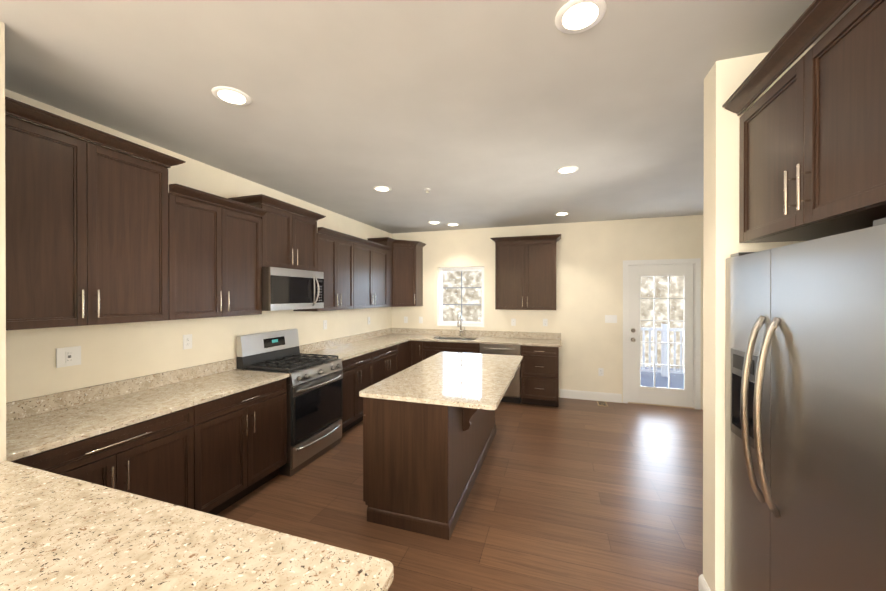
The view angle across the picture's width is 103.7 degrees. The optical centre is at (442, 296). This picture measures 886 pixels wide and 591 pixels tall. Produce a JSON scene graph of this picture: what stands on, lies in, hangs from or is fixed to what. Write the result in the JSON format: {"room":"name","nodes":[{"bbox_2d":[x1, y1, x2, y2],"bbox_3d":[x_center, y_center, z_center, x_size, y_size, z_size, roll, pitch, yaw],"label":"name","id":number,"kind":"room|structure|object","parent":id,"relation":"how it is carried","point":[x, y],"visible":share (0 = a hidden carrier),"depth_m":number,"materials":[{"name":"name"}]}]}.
{"room":"kitchen","nodes":[
{"label":"kitchen","id":0,"kind":"room"},
{"bbox_2d":[0,21,5,461],"bbox_3d":[-2.180,0.229,1.493,0.690,2.740,0.150,0,0,18],"label":"wall","id":1,"kind":"structure","parent":0,"point":[2,277],"depth_m":1.45,"materials":[{"name":"paint"}]},
{"bbox_2d":[5,89,391,402],"bbox_3d":[-2.475,0.228,1.941,0.150,2.740,9.720,0,0,18],"label":"wall","id":2,"kind":"structure","parent":0,"point":[110,353],"depth_m":2.71,"materials":[{"name":"paint"}]},
{"bbox_2d":[56,346,80,367],"bbox_3d":[-2.317,0.372,2.158,0.010,0.118,0.115,0,0,18],"label":"outlet","id":3,"kind":"object","parent":2,"relation":"attached to","point":[67,356],"visible":1,"depth_m":2.15,"materials":[{"name":"white plastic"}]},
{"bbox_2d":[5,96,185,329],"bbox_3d":[-2.145,-0.392,2.061,0.397,1.115,0.948,0,0,18],"label":"upper cabinet","id":4,"kind":"object","parent":2,"relation":"attached to","point":[86,229],"visible":1,"depth_m":1.96,"materials":[{"name":"brown wood"}]},
{"bbox_2d":[183,334,191,349],"bbox_3d":[-2.091,0.370,2.853,0.010,0.118,0.072,0,0,18],"label":"electrical outlet","id":5,"kind":"object","parent":2,"relation":"attached to","point":[187,341],"visible":1,"depth_m":2.85,"materials":[{"name":"white plastic"}]},
{"bbox_2d":[168,183,267,319],"bbox_3d":[-1.895,-0.307,2.830,0.397,0.941,0.800,0,0,18],"label":"upper cabinet","id":6,"kind":"object","parent":2,"relation":"attached to","point":[214,260],"visible":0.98,"depth_m":2.72,"materials":[{"name":"brown wood"}]},
{"bbox_2d":[228,194,325,270],"bbox_3d":[-1.651,-0.592,3.575,0.397,0.635,0.902,0,0,18],"label":"upper cabinet","id":7,"kind":"object","parent":2,"relation":"attached to","point":[289,238],"visible":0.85,"depth_m":3.46,"materials":[{"name":"brown wood"}]},
{"bbox_2d":[262,267,323,310],"bbox_3d":[-1.611,-0.065,3.562,0.484,0.411,0.756,0,0,18],"label":"microwave","id":8,"kind":"object","parent":7,"relation":"attached to","point":[288,289],"visible":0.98,"depth_m":3.39,"materials":[{"name":"silver metal"}]},
{"bbox_2d":[323,320,326,329],"bbox_3d":[-1.538,0.369,4.550,0.010,0.118,0.072,0,0,18],"label":"electrical outlet","id":9,"kind":"object","parent":2,"relation":"attached to","point":[324,324],"visible":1,"depth_m":4.53,"materials":[{"name":"white plastic"}]},
{"bbox_2d":[293,227,357,310],"bbox_3d":[-1.419,-0.305,4.290,0.397,0.943,0.732,0,0,18],"label":"upper cabinet","id":10,"kind":"object","parent":2,"relation":"attached to","point":[335,257],"visible":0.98,"depth_m":4.22,"materials":[{"name":"brown wood"}]},
{"bbox_2d":[352,238,390,308],"bbox_3d":[-1.153,-0.307,5.104,0.397,0.943,0.976,0,0,18],"label":"upper cabinet","id":11,"kind":"object","parent":2,"relation":"attached to","point":[370,274],"visible":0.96,"depth_m":5.01,"materials":[{"name":"brown wood"}]},
{"bbox_2d":[367,237,425,306],"bbox_3d":[-0.754,-0.382,5.873,0.680,1.098,0.867,0,0,18],"label":"upper cabinet","id":12,"kind":"object","parent":2,"relation":"attached to","point":[405,273],"visible":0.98,"depth_m":5.81,"materials":[{"name":"brown wood"}]},
{"bbox_2d":[0,0,859,233],"bbox_3d":[-0.074,-1.190,1.076,5.250,0.100,9.870,0,0,18],"label":"ceiling","id":13,"kind":"structure","parent":0,"point":[473,114],"depth_m":1.94,"materials":[{"name":"paint"}]},
{"bbox_2d":[211,86,251,105],"bbox_3d":[-1.203,-1.134,1.986,0.196,0.015,0.196,0,0,18],"label":"recessed light","id":14,"kind":"object","parent":13,"relation":"in","point":[231,96],"visible":1,"depth_m":1.97,"materials":[{"name":"white paint"}]},
{"bbox_2d":[373,186,390,191],"bbox_3d":[-0.645,-1.138,3.697,0.196,0.015,0.196,0,0,18],"label":"recessed light","id":15,"kind":"object","parent":13,"relation":"in","point":[382,188],"visible":1,"depth_m":3.67,"materials":[{"name":"white paint"}]},
{"bbox_2d":[428,221,440,223],"bbox_3d":[-0.132,-1.143,5.402,0.196,0.015,0.196,0,0,18],"label":"recessed light","id":16,"kind":"object","parent":13,"relation":"in","point":[434,222],"visible":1,"depth_m":5.37,"materials":[{"name":"white paint"}]},
{"bbox_2d":[447,223,458,225],"bbox_3d":[0.161,-1.143,5.559,0.196,0.015,0.196,0,0,18],"label":"recessed light","id":17,"kind":"object","parent":13,"relation":"in","point":[452,224],"visible":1,"depth_m":5.53,"materials":[{"name":"white paint"}]},
{"bbox_2d":[555,212,568,215],"bbox_3d":[1.649,-1.141,4.832,0.196,0.015,0.196,0,0,18],"label":"recessed light","id":18,"kind":"object","parent":13,"relation":"in","point":[561,213],"visible":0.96,"depth_m":4.81,"materials":[{"name":"white paint"}]},
{"bbox_2d":[556,166,578,173],"bbox_3d":[1.120,-1.137,3.143,0.196,0.015,0.196,0,0,18],"label":"recessed light","id":19,"kind":"object","parent":13,"relation":"in","point":[566,170],"visible":1,"depth_m":3.12,"materials":[{"name":"white paint"}]},
{"bbox_2d":[555,0,606,33],"bbox_3d":[0.556,-1.132,1.412,0.196,0.015,0.196,0,0,18],"label":"recessed light","id":20,"kind":"object","parent":13,"relation":"in","point":[574,16],"visible":1,"depth_m":1.40,"materials":[{"name":"white paint"}]},
{"bbox_2d":[216,397,702,590],"bbox_3d":[-0.074,1.650,1.084,5.250,0.100,9.870,0,0,18],"label":"floor","id":21,"kind":"structure","parent":0,"point":[568,494],"depth_m":2.62,"materials":[{"name":"brown wood"}]},
{"bbox_2d":[11,407,193,508],"bbox_3d":[-2.044,1.157,1.982,0.642,0.882,0.852,0,0,18],"label":"base cabinet","id":22,"kind":"object","parent":21,"relation":"on","point":[152,458],"visible":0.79,"depth_m":2.01,"materials":[{"name":"brown wood"}]},
{"bbox_2d":[6,358,288,461],"bbox_3d":[-1.919,0.648,2.377,0.632,0.130,1.684,0,0,18],"label":"countertop","id":23,"kind":"structure","parent":22,"relation":"on","point":[36,425],"depth_m":2.16,"materials":[{"name":"stone"}]},
{"bbox_2d":[0,461,393,590],"bbox_3d":[-1.424,1.144,0.907,2.487,0.914,0.800,0,0,18],"label":"countertop","id":24,"kind":"structure","parent":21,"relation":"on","point":[58,532],"depth_m":0.94,"materials":[{"name":"stone"}]},
{"bbox_2d":[192,378,286,514],"bbox_3d":[-1.782,1.155,2.784,0.642,0.882,0.832,0,0,18],"label":"base cabinet","id":25,"kind":"object","parent":21,"relation":"on","point":[240,445],"visible":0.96,"depth_m":2.63,"materials":[{"name":"brown wood"}]},
{"bbox_2d":[237,329,342,475],"bbox_3d":[-1.484,0.981,3.524,0.716,1.225,0.756,0,0,18],"label":"range","id":26,"kind":"object","parent":21,"relation":"on","point":[314,392],"visible":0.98,"depth_m":3.39,"materials":[{"name":"silver metal"}]},
{"bbox_2d":[342,352,372,433],"bbox_3d":[-1.300,1.151,4.264,0.642,0.882,0.756,0,0,18],"label":"base cabinet","id":27,"kind":"object","parent":21,"relation":"on","point":[357,374],"visible":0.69,"depth_m":4.14,"materials":[{"name":"brown wood"}]},
{"bbox_2d":[299,331,410,360],"bbox_3d":[-1.120,0.641,4.785,0.660,0.128,1.860,0,0,18],"label":"countertop","id":28,"kind":"structure","parent":27,"relation":"on","point":[346,348],"depth_m":4.78,"materials":[{"name":"stone"}]},
{"bbox_2d":[372,344,398,383],"bbox_3d":[-1.061,1.149,4.998,0.642,0.882,0.785,0,0,18],"label":"base cabinet","id":29,"kind":"object","parent":21,"relation":"on","point":[385,361],"visible":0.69,"depth_m":4.87,"materials":[{"name":"brown wood"}]},
{"bbox_2d":[398,341,407,371],"bbox_3d":[-0.900,1.147,5.550,0.604,0.882,0.360,0,0,18],"label":"cabinet filler","id":30,"kind":"object","parent":21,"relation":"on","point":[403,355],"visible":0.1,"depth_m":5.44,"materials":[{"name":"brown wood"}]},
{"bbox_2d":[409,340,422,366],"bbox_3d":[-0.351,1.146,5.864,0.236,0.882,0.642,0,0,18],"label":"base cabinet","id":31,"kind":"object","parent":21,"relation":"on","point":[415,352],"visible":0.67,"depth_m":5.61,"materials":[{"name":"brown wood"}]},
{"bbox_2d":[360,380,511,539],"bbox_3d":[0.104,1.153,3.254,0.907,0.883,1.890,0,0,18],"label":"kitchen island","id":32,"kind":"object","parent":21,"relation":"on","point":[429,429],"depth_m":2.41,"materials":[{"name":"brown wood"}]},
{"bbox_2d":[359,352,522,411],"bbox_3d":[0.155,0.695,3.236,0.990,0.030,1.910,0,0,18],"label":"island countertop","id":33,"kind":"structure","parent":32,"relation":"on","point":[478,380],"depth_m":2.83,"materials":[{"name":"beige stone"}]},
{"bbox_2d":[423,341,479,359],"bbox_3d":[0.200,1.147,5.685,0.920,0.882,0.642,0,0,18],"label":"base cabinet","id":34,"kind":"object","parent":21,"relation":"on","point":[431,348],"visible":0.23,"depth_m":5.43,"materials":[{"name":"brown wood"}]},
{"bbox_2d":[377,313,561,346],"bbox_3d":[0.360,0.595,5.636,2.946,0.637,0.632,0,0,18],"label":"countertop","id":35,"kind":"structure","parent":34,"relation":"on","point":[438,335],"depth_m":5.68,"materials":[{"name":"stone"}]},
{"bbox_2d":[457,313,464,335],"bbox_3d":[0.300,0.474,5.839,0.102,0.400,0.218,0,0,18],"label":"faucet","id":36,"kind":"object","parent":35,"relation":"on","point":[461,332],"depth_m":5.91,"materials":[{"name":"silver metal"}]},
{"bbox_2d":[480,343,520,402],"bbox_3d":[0.920,1.151,5.428,0.598,0.875,0.646,0,0,18],"label":"dishwasher","id":37,"kind":"object","parent":21,"relation":"on","point":[512,394],"visible":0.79,"depth_m":5.15,"materials":[{"name":"silver metal"}]},
{"bbox_2d":[521,345,558,406],"bbox_3d":[1.472,1.148,5.270,0.525,0.882,0.642,0,0,18],"label":"drawers","id":38,"kind":"object","parent":21,"relation":"on","point":[539,375],"visible":1,"depth_m":5.01,"materials":[{"name":"brown wood"}]},
{"bbox_2d":[597,401,607,405],"bbox_3d":[2.359,1.585,5.160,0.130,0.006,0.230,0,0,18],"label":"floor vent","id":39,"kind":"object","parent":21,"relation":"in","point":[601,403],"visible":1,"depth_m":5.15,"materials":[{"name":"beige metal"}]},
{"bbox_2d":[703,44,814,590],"bbox_3d":[1.982,0.229,1.556,1.335,2.740,0.150,0,0,18],"label":"wall pier","id":40,"kind":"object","parent":21,"relation":"on","point":[724,80],"visible":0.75,"depth_m":1.69,"materials":[{"name":"paint"}]},
{"bbox_2d":[699,574,710,590],"bbox_3d":[1.975,1.534,1.562,1.349,0.130,0.178,0,0,18],"label":"baseboard","id":41,"kind":"structure","parent":40,"relation":"attached to","point":[703,585],"depth_m":1.81,"materials":[{"name":"white paint"}]},
{"bbox_2d":[722,0,885,242],"bbox_3d":[1.530,-0.585,1.138,0.687,0.666,0.912,0,0,18],"label":"upper cabinet","id":42,"kind":"object","parent":40,"relation":"attached to","point":[812,161],"visible":1,"depth_m":1.17,"materials":[{"name":"brown wood"}]},
{"bbox_2d":[725,218,885,590],"bbox_3d":[1.537,0.701,1.140,0.827,1.798,0.900,0,0,18],"label":"refrigerator","id":43,"kind":"object","parent":21,"relation":"on","point":[805,418],"visible":1,"depth_m":1.12,"materials":[{"name":"silver metal"}]},
{"bbox_2d":[392,215,702,409],"bbox_3d":[1.432,0.218,5.700,4.950,2.740,0.150,0,0,18],"label":"wall","id":44,"kind":"structure","parent":0,"point":[592,256],"depth_m":5.40,"materials":[{"name":"paint"}]},
{"bbox_2d":[437,267,483,326],"bbox_3d":[0.314,0.002,6.050,0.834,1.024,0.118,0,0,18],"label":"window","id":45,"kind":"structure","parent":44,"relation":"in","point":[454,323],"depth_m":6.09,"materials":[{"name":"white plastic"}]},
{"bbox_2d":[511,319,515,325],"bbox_3d":[1.154,0.420,5.704,0.072,0.118,0.010,0,0,18],"label":"electrical outlet","id":46,"kind":"object","parent":44,"relation":"attached to","point":[513,322],"visible":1,"depth_m":5.70,"materials":[{"name":"white plastic"}]},
{"bbox_2d":[490,234,560,309],"bbox_3d":[1.296,-0.356,5.452,1.050,1.119,0.397,0,0,18],"label":"upper cabinet","id":47,"kind":"object","parent":44,"relation":"attached to","point":[525,272],"visible":1,"depth_m":5.32,"materials":[{"name":"brown wood"}]},
{"bbox_2d":[543,319,547,325],"bbox_3d":[1.629,0.413,5.549,0.072,0.118,0.010,0,0,18],"label":"electrical outlet","id":48,"kind":"object","parent":44,"relation":"attached to","point":[545,322],"visible":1,"depth_m":5.54,"materials":[{"name":"white plastic"}]},
{"bbox_2d":[560,389,621,402],"bbox_3d":[2.257,1.524,5.349,0.880,0.130,0.014,0,0,18],"label":"baseboard","id":49,"kind":"structure","parent":44,"relation":"attached to","point":[594,396],"depth_m":5.34,"materials":[{"name":"white paint"}]},
{"bbox_2d":[598,368,603,375],"bbox_3d":[2.404,1.149,5.299,0.072,0.118,0.010,0,0,18],"label":"electrical outlet","id":50,"kind":"object","parent":44,"relation":"attached to","point":[600,371],"visible":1,"depth_m":5.30,"materials":[{"name":"white plastic"}]},
{"bbox_2d":[605,315,616,322],"bbox_3d":[2.534,0.339,5.251,0.164,0.118,0.016,0,0,18],"label":"light switch","id":51,"kind":"object","parent":44,"relation":"attached to","point":[610,318],"visible":1,"depth_m":5.25,"materials":[{"name":"white plastic"}]},
{"bbox_2d":[623,258,700,409],"bbox_3d":[3.179,0.526,5.125,0.984,2.127,0.224,0,0,18],"label":"door","id":52,"kind":"structure","parent":44,"relation":"attached to","point":[688,395],"depth_m":5.07,"materials":[{"name":"white paint"}]},
{"label":"outside","id":53,"kind":"structure","parent":0,"visible":0},
{"bbox_2d":[640,367,683,388],"bbox_3d":[4.162,1.715,6.740,6.500,0.060,3.450,0,0,18],"label":"deck","id":54,"kind":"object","parent":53,"point":[664,380],"depth_m":7.03,"materials":[{"name":"grey wood"}]},
{"bbox_2d":[641,324,683,376],"bbox_3d":[4.387,1.133,7.425,6.512,1.100,0.115,0,0,18],"label":"deck railing","id":55,"kind":"object","parent":54,"relation":"on","point":[664,373],"depth_m":7.28,"materials":[{"name":"white wood"}]},
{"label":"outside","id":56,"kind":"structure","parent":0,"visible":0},
{"bbox_2d":[443,271,683,368],"bbox_3d":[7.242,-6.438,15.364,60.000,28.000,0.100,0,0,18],"label":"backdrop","id":57,"kind":"structure","parent":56,"point":[478,281],"depth_m":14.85,"materials":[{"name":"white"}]}
]}

